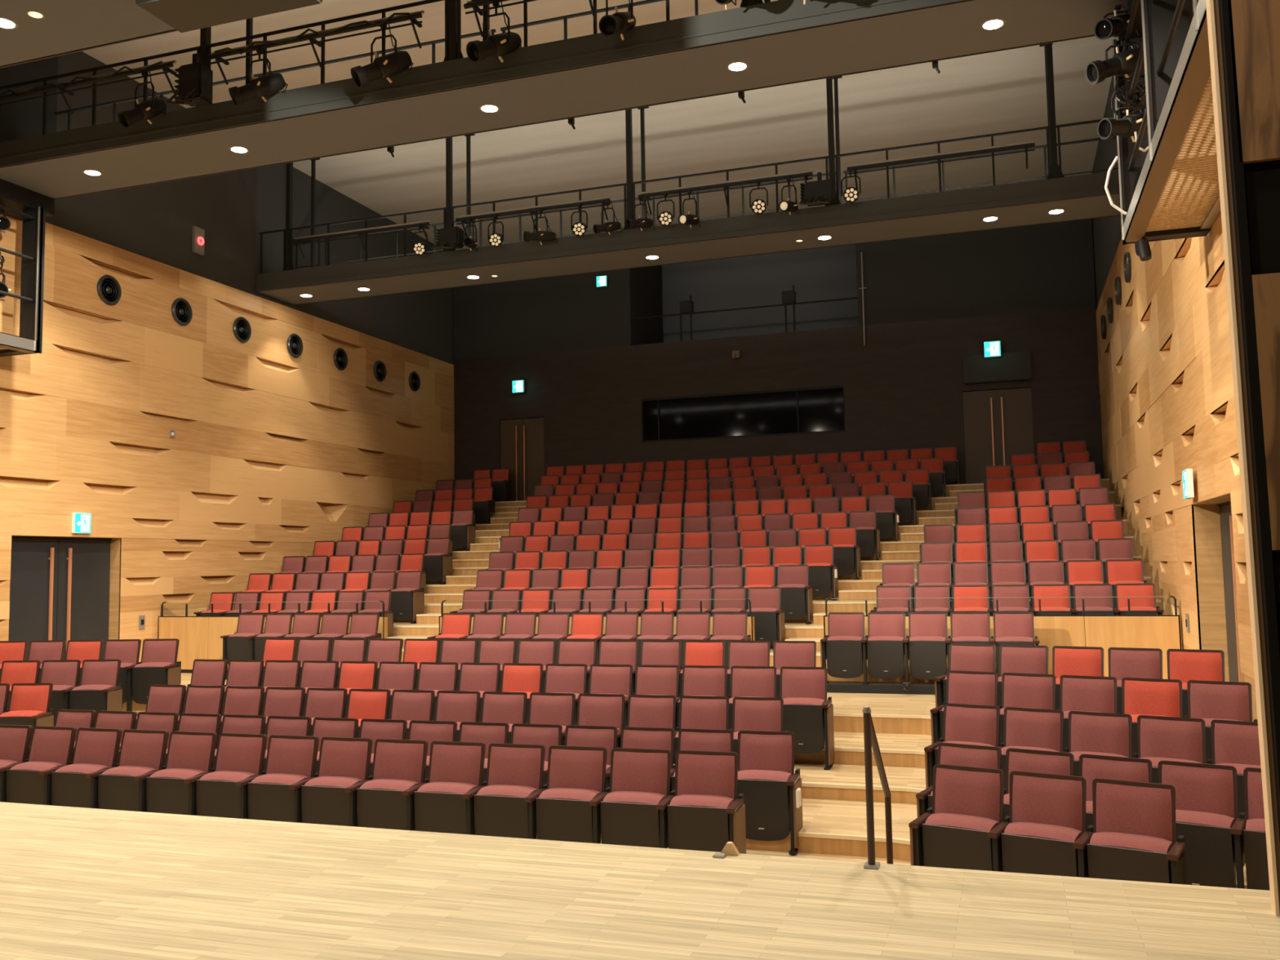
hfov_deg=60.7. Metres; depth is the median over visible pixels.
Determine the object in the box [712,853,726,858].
floor plate
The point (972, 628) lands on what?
seat
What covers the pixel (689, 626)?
seat
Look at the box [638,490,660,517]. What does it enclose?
seat
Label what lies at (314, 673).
seat
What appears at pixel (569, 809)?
seat
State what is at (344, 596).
seat
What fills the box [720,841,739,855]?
wooden block
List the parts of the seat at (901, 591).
backrest, frame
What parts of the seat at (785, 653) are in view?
seat, backrest, frame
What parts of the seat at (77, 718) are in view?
backrest, frame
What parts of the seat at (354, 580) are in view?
seat, backrest, frame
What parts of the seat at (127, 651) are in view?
backrest, frame, seat, armrest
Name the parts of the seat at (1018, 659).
backrest, frame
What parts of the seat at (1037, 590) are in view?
backrest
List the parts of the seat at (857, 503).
backrest, frame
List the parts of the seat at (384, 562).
seat, backrest, frame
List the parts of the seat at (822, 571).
seat, backrest, frame, panel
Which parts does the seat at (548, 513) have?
backrest, frame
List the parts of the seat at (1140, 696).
seat, backrest, frame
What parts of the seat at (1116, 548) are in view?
seat, backrest, frame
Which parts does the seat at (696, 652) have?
backrest, frame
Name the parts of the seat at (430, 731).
seat, backrest, frame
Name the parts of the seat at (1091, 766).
seat, backrest, frame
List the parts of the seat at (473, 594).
backrest, frame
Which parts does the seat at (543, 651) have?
backrest, frame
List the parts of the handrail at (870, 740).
post, plate, rail, post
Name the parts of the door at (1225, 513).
frame, handle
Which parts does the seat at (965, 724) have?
panel, armrest, seat, backrest, frame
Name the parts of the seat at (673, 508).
frame, backrest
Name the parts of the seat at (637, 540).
backrest, frame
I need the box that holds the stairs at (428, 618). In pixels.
[387,506,526,647]
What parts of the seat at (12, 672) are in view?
backrest, frame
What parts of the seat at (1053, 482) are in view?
frame, backrest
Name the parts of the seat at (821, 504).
frame, backrest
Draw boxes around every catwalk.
[0,0,177,68]
[0,0,1128,199]
[255,42,1120,304]
[1085,0,1220,244]
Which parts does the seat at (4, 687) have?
backrest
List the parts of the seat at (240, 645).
armrest, seat, backrest, frame, armrest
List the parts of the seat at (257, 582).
seat, backrest, frame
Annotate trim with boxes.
[1205,0,1279,916]
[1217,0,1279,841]
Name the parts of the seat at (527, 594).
backrest, frame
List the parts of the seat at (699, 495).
backrest, frame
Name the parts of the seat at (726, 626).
seat, backrest, frame, armrest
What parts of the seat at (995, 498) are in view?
backrest, frame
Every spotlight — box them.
[117,68,166,128]
[228,45,288,106]
[350,20,413,88]
[463,217,477,251]
[466,0,521,62]
[523,207,558,244]
[593,199,622,235]
[599,0,635,39]
[625,194,654,231]
[677,187,700,227]
[715,0,736,9]
[778,175,799,214]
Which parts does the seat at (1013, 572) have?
backrest, seat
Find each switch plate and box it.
[138,615,145,629]
[169,430,174,438]
[1185,613,1189,632]
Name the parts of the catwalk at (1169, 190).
stage spotlight, stage spotlight, stage spotlight, shutter handle, wall spotlight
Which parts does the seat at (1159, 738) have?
seat, frame, backrest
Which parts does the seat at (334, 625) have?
seat, backrest, frame, armrest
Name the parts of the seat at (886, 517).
frame, backrest, seat, panel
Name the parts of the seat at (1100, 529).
backrest, frame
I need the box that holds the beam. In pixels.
[1125,0,1193,38]
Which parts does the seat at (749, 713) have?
seat, backrest, frame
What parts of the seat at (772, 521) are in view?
backrest, frame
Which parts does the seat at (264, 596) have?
backrest, frame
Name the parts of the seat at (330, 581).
seat, backrest, frame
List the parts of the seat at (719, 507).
backrest, frame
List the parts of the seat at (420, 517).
backrest, frame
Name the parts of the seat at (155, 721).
backrest, frame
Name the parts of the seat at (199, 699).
backrest, frame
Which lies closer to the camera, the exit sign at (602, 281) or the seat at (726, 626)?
the seat at (726, 626)
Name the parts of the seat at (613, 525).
backrest, frame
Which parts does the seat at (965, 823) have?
panel, armrest, seat, backrest, frame, armrest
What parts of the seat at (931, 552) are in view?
backrest, frame, seat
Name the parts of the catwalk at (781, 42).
hanger post, hanger post, railing, railing, hanger post, hanger post, hanger post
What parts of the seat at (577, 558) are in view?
seat, backrest, frame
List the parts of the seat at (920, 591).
backrest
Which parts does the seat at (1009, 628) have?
frame, backrest, seat, armrest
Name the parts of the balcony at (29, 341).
stage spotlight, stage spotlight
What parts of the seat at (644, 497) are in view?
backrest, frame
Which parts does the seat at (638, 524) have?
backrest, frame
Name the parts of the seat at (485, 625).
seat, backrest, frame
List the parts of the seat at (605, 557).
seat, backrest, frame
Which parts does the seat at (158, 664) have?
seat, backrest, frame, armrest, panel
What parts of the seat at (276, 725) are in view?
backrest, frame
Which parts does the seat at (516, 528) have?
backrest, frame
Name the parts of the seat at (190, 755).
seat, backrest, frame, armrest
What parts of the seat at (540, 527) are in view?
backrest, frame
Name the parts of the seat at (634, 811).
seat, backrest, frame, armrest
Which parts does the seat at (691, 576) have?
seat, backrest, frame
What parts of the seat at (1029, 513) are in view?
backrest, frame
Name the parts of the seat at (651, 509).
backrest, frame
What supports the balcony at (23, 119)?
attached to the ceiling
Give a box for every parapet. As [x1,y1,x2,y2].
[157,615,387,673]
[439,615,755,640]
[822,614,1182,683]
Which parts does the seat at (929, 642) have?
seat, backrest, frame, armrest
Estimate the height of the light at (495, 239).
0.601 m
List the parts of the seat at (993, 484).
frame, backrest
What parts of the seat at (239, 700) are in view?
backrest, frame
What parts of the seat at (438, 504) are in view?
backrest, frame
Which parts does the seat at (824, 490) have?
backrest, frame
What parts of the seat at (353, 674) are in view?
seat, backrest, frame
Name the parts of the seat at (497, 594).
backrest, frame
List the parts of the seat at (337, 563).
seat, backrest, frame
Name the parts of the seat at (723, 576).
seat, backrest, frame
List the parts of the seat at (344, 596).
backrest, frame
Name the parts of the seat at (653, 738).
backrest, frame, armrest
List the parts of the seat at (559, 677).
seat, backrest, frame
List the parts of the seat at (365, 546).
backrest, frame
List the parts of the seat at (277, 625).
seat, backrest, frame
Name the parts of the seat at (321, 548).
backrest, frame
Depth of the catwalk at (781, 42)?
12.75 m
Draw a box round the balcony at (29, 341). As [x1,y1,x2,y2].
[0,204,45,356]
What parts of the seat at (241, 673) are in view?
backrest, frame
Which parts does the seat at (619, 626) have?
seat, backrest, armrest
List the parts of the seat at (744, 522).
backrest, frame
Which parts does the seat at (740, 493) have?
backrest, frame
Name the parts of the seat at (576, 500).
backrest, frame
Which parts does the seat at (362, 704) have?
backrest, frame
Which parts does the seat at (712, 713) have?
backrest, frame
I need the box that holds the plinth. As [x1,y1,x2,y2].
[826,680,935,694]
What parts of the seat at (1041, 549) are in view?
seat, backrest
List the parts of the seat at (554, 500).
backrest, frame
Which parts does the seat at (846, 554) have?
backrest, frame, seat, panel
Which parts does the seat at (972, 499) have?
backrest, frame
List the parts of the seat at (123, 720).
backrest, frame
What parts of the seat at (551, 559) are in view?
seat, backrest, frame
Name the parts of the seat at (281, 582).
seat, backrest, frame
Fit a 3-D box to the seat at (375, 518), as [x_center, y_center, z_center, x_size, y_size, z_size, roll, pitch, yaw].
[-5.804,1.162,23.931,0.582,0.900,0.413,-2,-5,19]
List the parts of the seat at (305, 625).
seat, backrest, frame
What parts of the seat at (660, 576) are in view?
seat, backrest, frame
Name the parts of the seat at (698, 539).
backrest, frame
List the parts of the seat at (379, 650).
backrest, frame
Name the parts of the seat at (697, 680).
backrest, frame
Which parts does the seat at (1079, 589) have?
backrest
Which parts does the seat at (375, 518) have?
backrest, frame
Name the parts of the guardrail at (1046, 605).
post, post, post, post, post, post, post, post, post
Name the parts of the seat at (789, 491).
backrest, frame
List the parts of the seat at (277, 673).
seat, backrest, frame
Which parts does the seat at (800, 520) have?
backrest, frame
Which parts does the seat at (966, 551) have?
seat, backrest, frame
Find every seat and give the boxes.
[0,640,28,675]
[0,660,40,710]
[0,683,9,715]
[0,683,54,743]
[0,724,32,802]
[6,725,76,805]
[26,709,96,761]
[27,640,66,683]
[39,659,80,723]
[51,727,122,808]
[65,640,103,684]
[69,659,123,728]
[94,710,137,750]
[97,728,168,812]
[102,639,141,711]
[116,711,178,763]
[132,638,181,704]
[134,684,186,729]
[146,731,217,815]
[164,713,222,765]
[176,684,225,731]
[182,659,227,712]
[195,591,235,616]
[195,733,267,818]
[212,714,266,768]
[218,685,264,734]
[220,613,265,672]
[221,659,264,713]
[224,591,259,616]
[233,573,271,601]
[248,734,319,822]
[254,613,293,660]
[259,591,285,616]
[261,637,297,685]
[261,660,301,715]
[262,686,305,734]
[262,715,311,770]
[266,573,296,601]
[271,555,305,589]
[282,613,321,660]
[284,591,311,616]
[289,572,320,601]
[296,638,331,686]
[299,660,338,716]
[301,737,373,826]
[303,540,335,571]
[303,687,347,736]
[304,555,328,589]
[311,572,345,601]
[311,591,337,616]
[311,613,350,661]
[311,717,359,773]
[320,555,351,588]
[330,638,367,687]
[333,526,363,555]
[335,540,358,570]
[337,571,370,601]
[337,591,364,616]
[337,661,377,717]
[341,613,381,661]
[344,554,375,586]
[346,688,390,737]
[351,539,380,570]
[356,525,384,555]
[356,738,428,831]
[359,718,407,776]
[361,512,388,539]
[363,571,396,601]
[364,590,393,636]
[366,638,403,688]
[368,554,399,588]
[374,538,404,570]
[377,661,417,719]
[379,524,406,554]
[383,511,409,539]
[387,500,413,525]
[390,570,423,623]
[390,689,435,739]
[394,553,426,593]
[398,537,426,569]
[402,524,428,553]
[402,638,439,688]
[404,511,431,538]
[408,499,432,524]
[408,720,457,779]
[414,741,486,835]
[417,662,458,720]
[422,537,452,584]
[425,524,453,553]
[426,613,472,662]
[427,510,452,538]
[429,498,453,524]
[435,690,480,742]
[440,639,477,689]
[449,509,475,551]
[450,497,475,524]
[458,662,501,721]
[458,721,509,782]
[462,589,491,615]
[465,569,503,600]
[465,613,504,662]
[474,742,546,839]
[478,639,516,690]
[480,691,528,743]
[486,551,515,586]
[492,589,520,615]
[497,613,537,662]
[498,520,532,551]
[499,535,524,568]
[500,568,532,599]
[501,662,544,723]
[508,506,539,535]
[511,723,562,785]
[515,551,541,586]
[517,495,547,520]
[517,639,555,691]
[521,589,551,615]
[524,534,549,567]
[528,568,560,599]
[528,692,577,745]
[531,613,570,663]
[533,520,556,551]
[536,745,609,844]
[540,506,562,534]
[540,550,568,586]
[544,663,589,724]
[547,494,568,519]
[550,534,575,567]
[552,588,582,615]
[556,520,580,550]
[557,639,596,692]
[558,568,590,599]
[563,505,586,533]
[564,724,617,788]
[565,613,604,664]
[568,549,595,586]
[569,493,591,519]
[575,533,600,566]
[577,693,626,747]
[581,519,605,549]
[583,588,613,615]
[586,504,609,533]
[587,567,619,599]
[588,664,635,726]
[592,493,613,518]
[595,549,624,586]
[598,640,638,693]
[600,613,639,639]
[600,747,675,848]
[602,533,627,566]
[606,518,631,548]
[610,503,633,533]
[614,588,645,615]
[615,491,637,518]
[617,567,649,599]
[620,694,679,768]
[620,726,675,846]
[624,548,653,585]
[628,517,656,548]
[628,532,654,565]
[631,502,657,533]
[635,613,675,664]
[635,640,683,727]
[635,664,681,764]
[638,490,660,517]
[646,566,680,599]
[647,587,678,615]
[649,547,682,586]
[652,531,683,564]
[654,516,683,548]
[656,502,684,533]
[658,489,684,516]
[667,750,746,853]
[671,612,712,666]
[671,728,733,790]
[673,695,732,764]
[676,665,730,727]
[678,565,712,599]
[679,546,711,585]
[679,640,728,693]
[680,530,711,565]
[680,587,711,599]
[681,501,709,532]
[681,515,710,547]
[682,488,709,516]
[706,488,733,515]
[707,500,733,531]
[709,515,735,547]
[709,529,737,564]
[709,612,751,666]
[710,546,742,585]
[710,586,746,615]
[711,565,744,599]
[726,640,769,695]
[728,666,780,729]
[732,697,788,754]
[733,487,756,515]
[734,499,759,529]
[737,514,762,546]
[737,730,803,854]
[739,528,766,564]
[742,546,773,586]
[743,564,777,598]
[747,586,785,644]
[758,486,782,514]
[760,498,785,528]
[764,513,790,546]
[768,528,795,564]
[773,545,804,586]
[773,640,816,697]
[776,564,813,624]
[780,666,835,770]
[783,484,807,513]
[786,497,812,528]
[792,512,818,545]
[798,527,826,563]
[804,544,838,598]
[808,484,832,512]
[813,496,839,528]
[820,511,847,544]
[820,612,869,684]
[828,526,861,579]
[835,483,858,511]
[840,495,866,527]
[848,510,880,560]
[861,482,885,511]
[866,612,910,683]
[868,494,898,541]
[875,585,911,615]
[877,562,918,597]
[887,480,916,524]
[908,612,951,679]
[908,764,1009,871]
[913,585,950,615]
[915,742,1005,817]
[916,542,955,584]
[917,562,954,597]
[919,524,955,562]
[924,702,1004,788]
[929,670,1001,744]
[933,643,999,706]
[950,612,994,644]
[952,584,992,615]
[953,506,990,558]
[953,561,991,597]
[954,491,989,539]
[955,523,989,559]
[955,541,991,582]
[984,476,1015,517]
[986,490,1018,522]
[987,506,1021,540]
[988,522,1023,560]
[989,540,1026,582]
[990,560,1030,588]
[991,584,1029,597]
[992,612,1039,673]
[997,644,1048,705]
[999,672,1060,743]
[1000,706,1068,788]
[1000,770,1093,877]
[1003,747,1074,833]
[1013,475,1041,517]
[1017,488,1049,524]
[1019,505,1053,551]
[1022,521,1058,561]
[1024,539,1061,583]
[1027,560,1069,597]
[1031,584,1075,615]
[1043,475,1071,505]
[1047,488,1076,521]
[1051,504,1082,539]
[1052,645,1103,709]
[1055,520,1088,560]
[1059,675,1122,751]
[1061,538,1098,582]
[1066,560,1108,615]
[1068,711,1137,776]
[1072,473,1101,504]
[1072,583,1118,615]
[1078,487,1108,520]
[1079,754,1151,831]
[1084,502,1115,538]
[1087,777,1186,884]
[1090,520,1124,559]
[1097,537,1136,582]
[1105,559,1150,596]
[1107,647,1162,713]
[1115,583,1162,614]
[1121,677,1188,757]
[1137,715,1212,783]
[1158,760,1246,888]
[1166,648,1224,717]
[1186,680,1257,763]
[1210,719,1261,817]
[1243,767,1270,890]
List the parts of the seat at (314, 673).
seat, backrest, frame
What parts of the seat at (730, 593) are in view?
backrest, frame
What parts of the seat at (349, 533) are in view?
backrest, frame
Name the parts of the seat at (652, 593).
backrest, frame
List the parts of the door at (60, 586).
handle, frame, handle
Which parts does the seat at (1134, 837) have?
seat, frame, backrest, armrest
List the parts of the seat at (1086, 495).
backrest, frame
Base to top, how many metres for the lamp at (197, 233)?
0.480 m
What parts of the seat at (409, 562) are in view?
backrest, frame, panel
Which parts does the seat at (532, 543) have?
backrest, frame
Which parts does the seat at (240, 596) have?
backrest, frame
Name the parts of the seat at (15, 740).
seat, armrest, backrest, frame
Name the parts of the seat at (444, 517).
backrest, frame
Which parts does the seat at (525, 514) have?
backrest, frame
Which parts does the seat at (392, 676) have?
seat, backrest, frame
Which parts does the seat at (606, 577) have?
seat, backrest, frame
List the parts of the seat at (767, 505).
backrest, frame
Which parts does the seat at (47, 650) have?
backrest, frame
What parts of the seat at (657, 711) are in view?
backrest, frame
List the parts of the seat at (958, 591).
backrest, frame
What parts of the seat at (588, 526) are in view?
backrest, frame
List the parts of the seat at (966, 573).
frame, seat, backrest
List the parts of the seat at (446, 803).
seat, backrest, frame, armrest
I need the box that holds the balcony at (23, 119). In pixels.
[0,56,57,220]
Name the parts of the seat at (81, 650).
backrest, frame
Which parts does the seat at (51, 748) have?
seat, backrest, frame, armrest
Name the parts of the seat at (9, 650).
backrest, frame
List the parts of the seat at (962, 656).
panel, armrest, backrest, frame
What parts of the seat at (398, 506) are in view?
backrest, frame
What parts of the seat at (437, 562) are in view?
seat, backrest, frame, panel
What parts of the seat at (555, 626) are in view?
seat, backrest, frame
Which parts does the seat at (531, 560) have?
seat, backrest, frame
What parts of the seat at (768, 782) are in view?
seat, backrest, frame, armrest, panel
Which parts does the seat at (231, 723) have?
backrest, frame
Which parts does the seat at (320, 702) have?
backrest, frame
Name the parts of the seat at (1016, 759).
seat, backrest, frame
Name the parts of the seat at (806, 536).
backrest, frame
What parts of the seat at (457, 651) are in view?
backrest, frame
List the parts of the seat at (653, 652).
backrest, frame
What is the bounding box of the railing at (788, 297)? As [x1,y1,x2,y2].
[631,284,857,341]
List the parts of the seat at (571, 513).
backrest, frame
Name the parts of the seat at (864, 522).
frame, backrest, seat, panel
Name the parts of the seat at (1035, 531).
backrest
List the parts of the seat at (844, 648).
panel, armrest, seat, backrest, frame, armrest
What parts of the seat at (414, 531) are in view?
backrest, frame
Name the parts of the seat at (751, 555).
seat, backrest, frame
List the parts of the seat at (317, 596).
backrest, frame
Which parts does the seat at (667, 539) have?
backrest, frame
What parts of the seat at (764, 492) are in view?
backrest, frame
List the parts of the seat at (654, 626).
seat, backrest, frame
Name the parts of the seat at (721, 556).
seat, backrest, frame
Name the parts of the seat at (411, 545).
backrest, frame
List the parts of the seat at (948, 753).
panel, armrest, backrest, frame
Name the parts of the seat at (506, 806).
seat, backrest, frame, armrest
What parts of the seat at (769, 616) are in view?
backrest, frame, seat, armrest, panel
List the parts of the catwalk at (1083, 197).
hanger post, hanger post, hanger post, hanger post, hanger post, hanger post, railing, railing, hanger post, hanger post, hanger post, hanger post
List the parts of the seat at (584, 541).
backrest, frame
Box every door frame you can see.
[11,535,121,639]
[1191,493,1248,681]
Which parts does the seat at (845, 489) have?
backrest, frame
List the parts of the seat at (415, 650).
backrest, frame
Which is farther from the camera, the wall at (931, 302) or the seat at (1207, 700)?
the wall at (931, 302)
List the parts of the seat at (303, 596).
backrest, frame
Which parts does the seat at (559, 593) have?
backrest, frame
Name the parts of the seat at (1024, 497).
backrest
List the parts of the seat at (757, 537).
frame, backrest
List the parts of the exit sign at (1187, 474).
green panel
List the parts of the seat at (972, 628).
backrest, seat, armrest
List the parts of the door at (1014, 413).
handle, handle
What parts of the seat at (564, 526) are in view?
backrest, frame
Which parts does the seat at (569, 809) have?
seat, backrest, frame, armrest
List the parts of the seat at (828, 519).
backrest, frame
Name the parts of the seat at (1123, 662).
seat, backrest, frame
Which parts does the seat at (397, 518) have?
backrest, frame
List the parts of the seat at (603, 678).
backrest, frame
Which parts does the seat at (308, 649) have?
backrest, frame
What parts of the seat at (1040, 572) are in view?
backrest, seat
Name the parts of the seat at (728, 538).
backrest, frame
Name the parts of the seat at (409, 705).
backrest, frame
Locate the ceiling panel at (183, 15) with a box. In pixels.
[135,0,323,32]
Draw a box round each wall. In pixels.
[0,51,454,662]
[453,218,1104,502]
[631,244,857,345]
[1091,75,1257,721]
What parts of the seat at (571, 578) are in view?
seat, backrest, frame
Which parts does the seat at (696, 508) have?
backrest, frame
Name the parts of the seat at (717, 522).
backrest, frame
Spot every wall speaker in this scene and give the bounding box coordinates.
[97,275,121,305]
[171,297,192,325]
[232,316,251,342]
[287,333,302,357]
[333,347,347,370]
[373,360,386,381]
[408,371,420,391]
[1100,315,1106,339]
[1106,297,1112,323]
[1115,276,1120,305]
[1124,251,1130,282]
[1134,243,1138,256]
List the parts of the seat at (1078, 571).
frame, backrest, seat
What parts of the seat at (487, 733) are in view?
backrest, frame, seat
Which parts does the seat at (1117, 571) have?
frame, backrest, seat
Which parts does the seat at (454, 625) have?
seat, backrest, frame, armrest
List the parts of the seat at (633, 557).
seat, backrest, frame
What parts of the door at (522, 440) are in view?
handle, handle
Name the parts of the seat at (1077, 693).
seat, backrest, frame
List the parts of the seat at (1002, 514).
frame, backrest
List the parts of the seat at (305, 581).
seat, backrest, frame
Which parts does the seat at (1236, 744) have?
frame, seat, backrest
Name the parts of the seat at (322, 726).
seat, backrest, frame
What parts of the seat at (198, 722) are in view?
backrest, frame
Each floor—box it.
[0,801,1279,959]
[121,478,1247,888]
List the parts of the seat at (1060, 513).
frame, backrest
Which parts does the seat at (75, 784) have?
seat, backrest, frame, armrest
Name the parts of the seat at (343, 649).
backrest, frame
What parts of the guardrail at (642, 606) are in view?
post, post, post, post, post, post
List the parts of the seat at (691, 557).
seat, backrest, frame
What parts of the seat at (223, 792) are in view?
seat, backrest, frame, armrest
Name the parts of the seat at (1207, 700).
frame, seat, backrest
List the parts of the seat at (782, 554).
seat, backrest, frame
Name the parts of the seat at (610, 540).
backrest, frame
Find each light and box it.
[0,17,18,29]
[26,10,44,18]
[82,169,102,176]
[228,146,249,153]
[298,293,313,297]
[356,287,371,291]
[412,223,428,255]
[465,275,480,279]
[478,104,500,113]
[488,213,503,247]
[570,202,587,236]
[644,255,660,259]
[657,191,675,226]
[725,61,749,71]
[749,179,768,214]
[795,787,801,808]
[798,172,835,206]
[816,235,832,239]
[834,568,837,577]
[840,167,861,203]
[979,17,1005,31]
[981,216,999,222]
[1046,208,1065,214]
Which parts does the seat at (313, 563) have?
backrest, frame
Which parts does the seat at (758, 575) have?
seat, backrest, frame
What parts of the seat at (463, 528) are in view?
seat, backrest, frame, panel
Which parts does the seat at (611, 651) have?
backrest, frame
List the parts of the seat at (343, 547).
backrest, frame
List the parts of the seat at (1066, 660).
seat, backrest, frame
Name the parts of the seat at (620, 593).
backrest, frame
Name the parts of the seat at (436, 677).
seat, backrest, frame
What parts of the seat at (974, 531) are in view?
frame, backrest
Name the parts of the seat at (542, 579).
seat, backrest, frame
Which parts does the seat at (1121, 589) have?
backrest, frame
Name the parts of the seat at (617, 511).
backrest, frame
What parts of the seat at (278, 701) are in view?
backrest, frame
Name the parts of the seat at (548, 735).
backrest, frame, seat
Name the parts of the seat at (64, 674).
backrest, frame, seat, armrest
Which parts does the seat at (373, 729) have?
seat, backrest, frame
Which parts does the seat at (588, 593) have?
backrest, frame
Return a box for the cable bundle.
[902,681,911,691]
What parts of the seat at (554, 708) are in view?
backrest, frame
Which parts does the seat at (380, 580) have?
seat, backrest, frame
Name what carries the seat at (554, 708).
on the floor at (834, 819)
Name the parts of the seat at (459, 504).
backrest, frame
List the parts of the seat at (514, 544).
backrest, frame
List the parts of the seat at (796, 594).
seat, backrest, frame, panel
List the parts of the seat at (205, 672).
backrest, frame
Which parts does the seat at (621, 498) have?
backrest, frame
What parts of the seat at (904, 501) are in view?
frame, backrest, seat, panel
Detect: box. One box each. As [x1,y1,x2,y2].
[166,53,213,106]
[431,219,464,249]
[732,350,740,359]
[962,351,1031,384]
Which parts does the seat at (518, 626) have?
seat, backrest, frame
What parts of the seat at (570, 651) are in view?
backrest, frame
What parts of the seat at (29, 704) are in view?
seat, backrest, frame, armrest, panel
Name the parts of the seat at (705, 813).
seat, backrest, frame, armrest, panel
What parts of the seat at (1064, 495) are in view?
backrest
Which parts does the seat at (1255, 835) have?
frame, seat, backrest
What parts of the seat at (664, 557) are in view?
backrest, frame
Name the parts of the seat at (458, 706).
backrest, frame, seat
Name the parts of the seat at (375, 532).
backrest, frame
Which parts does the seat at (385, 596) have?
backrest, frame, panel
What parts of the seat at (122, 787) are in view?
seat, backrest, frame, armrest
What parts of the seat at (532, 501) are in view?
backrest, frame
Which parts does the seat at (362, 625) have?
seat, backrest, frame, armrest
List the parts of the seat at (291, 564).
seat, backrest, frame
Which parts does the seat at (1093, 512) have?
backrest, frame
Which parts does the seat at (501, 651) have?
backrest, frame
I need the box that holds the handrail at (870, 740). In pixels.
[862,706,893,869]
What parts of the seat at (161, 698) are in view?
backrest, frame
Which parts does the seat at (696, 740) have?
backrest, frame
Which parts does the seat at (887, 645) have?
seat, backrest, frame, armrest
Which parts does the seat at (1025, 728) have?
seat, backrest, frame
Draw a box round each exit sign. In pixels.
[71,512,90,533]
[512,379,524,393]
[596,275,607,287]
[983,340,1000,357]
[1182,468,1194,499]
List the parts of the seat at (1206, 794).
backrest, frame, seat, armrest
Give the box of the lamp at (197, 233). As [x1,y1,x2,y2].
[191,226,204,255]
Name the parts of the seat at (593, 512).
backrest, frame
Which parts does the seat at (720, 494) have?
backrest, frame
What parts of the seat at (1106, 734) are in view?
seat, backrest, frame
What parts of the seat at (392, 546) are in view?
backrest, frame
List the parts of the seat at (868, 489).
backrest, frame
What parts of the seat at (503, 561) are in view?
seat, backrest, frame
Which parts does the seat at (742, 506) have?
backrest, frame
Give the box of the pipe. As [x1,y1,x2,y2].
[858,252,866,345]
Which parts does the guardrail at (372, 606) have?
post, post, post, post, post, post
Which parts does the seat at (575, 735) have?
backrest, frame, seat, armrest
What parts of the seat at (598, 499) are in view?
backrest, frame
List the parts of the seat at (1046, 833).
seat, backrest, frame, armrest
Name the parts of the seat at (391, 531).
backrest, frame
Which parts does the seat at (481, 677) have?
seat, backrest, frame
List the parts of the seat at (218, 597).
backrest, frame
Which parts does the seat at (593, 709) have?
backrest, frame, armrest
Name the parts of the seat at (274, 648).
backrest, frame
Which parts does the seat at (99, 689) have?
seat, backrest, frame, armrest, panel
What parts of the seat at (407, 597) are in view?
seat, backrest, frame, armrest, panel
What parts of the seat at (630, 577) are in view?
seat, backrest, frame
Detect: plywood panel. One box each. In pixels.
[1227,0,1279,164]
[1251,272,1279,550]
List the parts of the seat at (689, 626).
seat, backrest, frame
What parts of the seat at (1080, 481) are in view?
backrest, frame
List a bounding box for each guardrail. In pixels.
[160,600,384,616]
[440,598,751,616]
[825,595,1177,615]
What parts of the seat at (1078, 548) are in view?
seat, frame, backrest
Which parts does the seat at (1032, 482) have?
backrest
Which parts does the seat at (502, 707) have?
backrest, frame, seat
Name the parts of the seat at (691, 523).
backrest, frame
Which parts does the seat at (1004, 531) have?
frame, backrest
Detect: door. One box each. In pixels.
[8,536,111,660]
[500,417,544,501]
[962,387,1034,484]
[1217,500,1241,682]
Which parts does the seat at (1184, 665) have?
seat, frame, backrest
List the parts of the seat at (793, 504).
backrest, frame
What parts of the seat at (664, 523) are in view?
backrest, frame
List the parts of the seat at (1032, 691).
seat, backrest, frame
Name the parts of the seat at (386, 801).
seat, backrest, frame, armrest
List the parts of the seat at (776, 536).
backrest, frame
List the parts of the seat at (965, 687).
panel, armrest, backrest, frame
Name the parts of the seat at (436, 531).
backrest, frame, panel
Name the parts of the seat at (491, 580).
seat, backrest, frame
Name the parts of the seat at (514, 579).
seat, backrest, frame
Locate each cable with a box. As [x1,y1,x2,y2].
[0,60,162,97]
[0,251,4,268]
[213,12,409,53]
[471,0,503,1]
[1104,155,1127,214]
[1111,77,1146,115]
[1134,131,1148,151]
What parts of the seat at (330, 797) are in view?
seat, backrest, frame, armrest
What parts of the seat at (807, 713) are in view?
backrest, frame, seat, armrest, panel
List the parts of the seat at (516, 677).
seat, backrest, frame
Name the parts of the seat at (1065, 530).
backrest, frame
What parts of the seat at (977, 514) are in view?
backrest, frame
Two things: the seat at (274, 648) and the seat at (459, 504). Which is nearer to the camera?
the seat at (274, 648)
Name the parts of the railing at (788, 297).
post, post, rail, post, post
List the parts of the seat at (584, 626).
seat, backrest, frame, armrest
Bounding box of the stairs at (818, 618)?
[784,488,983,651]
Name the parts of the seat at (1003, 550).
seat, backrest, frame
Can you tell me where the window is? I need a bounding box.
[641,385,845,443]
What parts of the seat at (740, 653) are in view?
backrest, frame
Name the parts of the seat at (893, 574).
seat, backrest, frame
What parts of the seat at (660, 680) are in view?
backrest, frame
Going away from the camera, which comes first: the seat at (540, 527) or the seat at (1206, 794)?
the seat at (1206, 794)
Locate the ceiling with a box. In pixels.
[82,0,1118,250]
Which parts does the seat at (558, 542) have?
backrest, frame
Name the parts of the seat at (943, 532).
frame, backrest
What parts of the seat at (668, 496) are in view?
backrest, frame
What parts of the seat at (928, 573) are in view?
seat, backrest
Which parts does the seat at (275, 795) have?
seat, backrest, frame, armrest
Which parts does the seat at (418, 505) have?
backrest, frame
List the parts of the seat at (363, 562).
backrest, frame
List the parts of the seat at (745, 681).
seat, backrest, frame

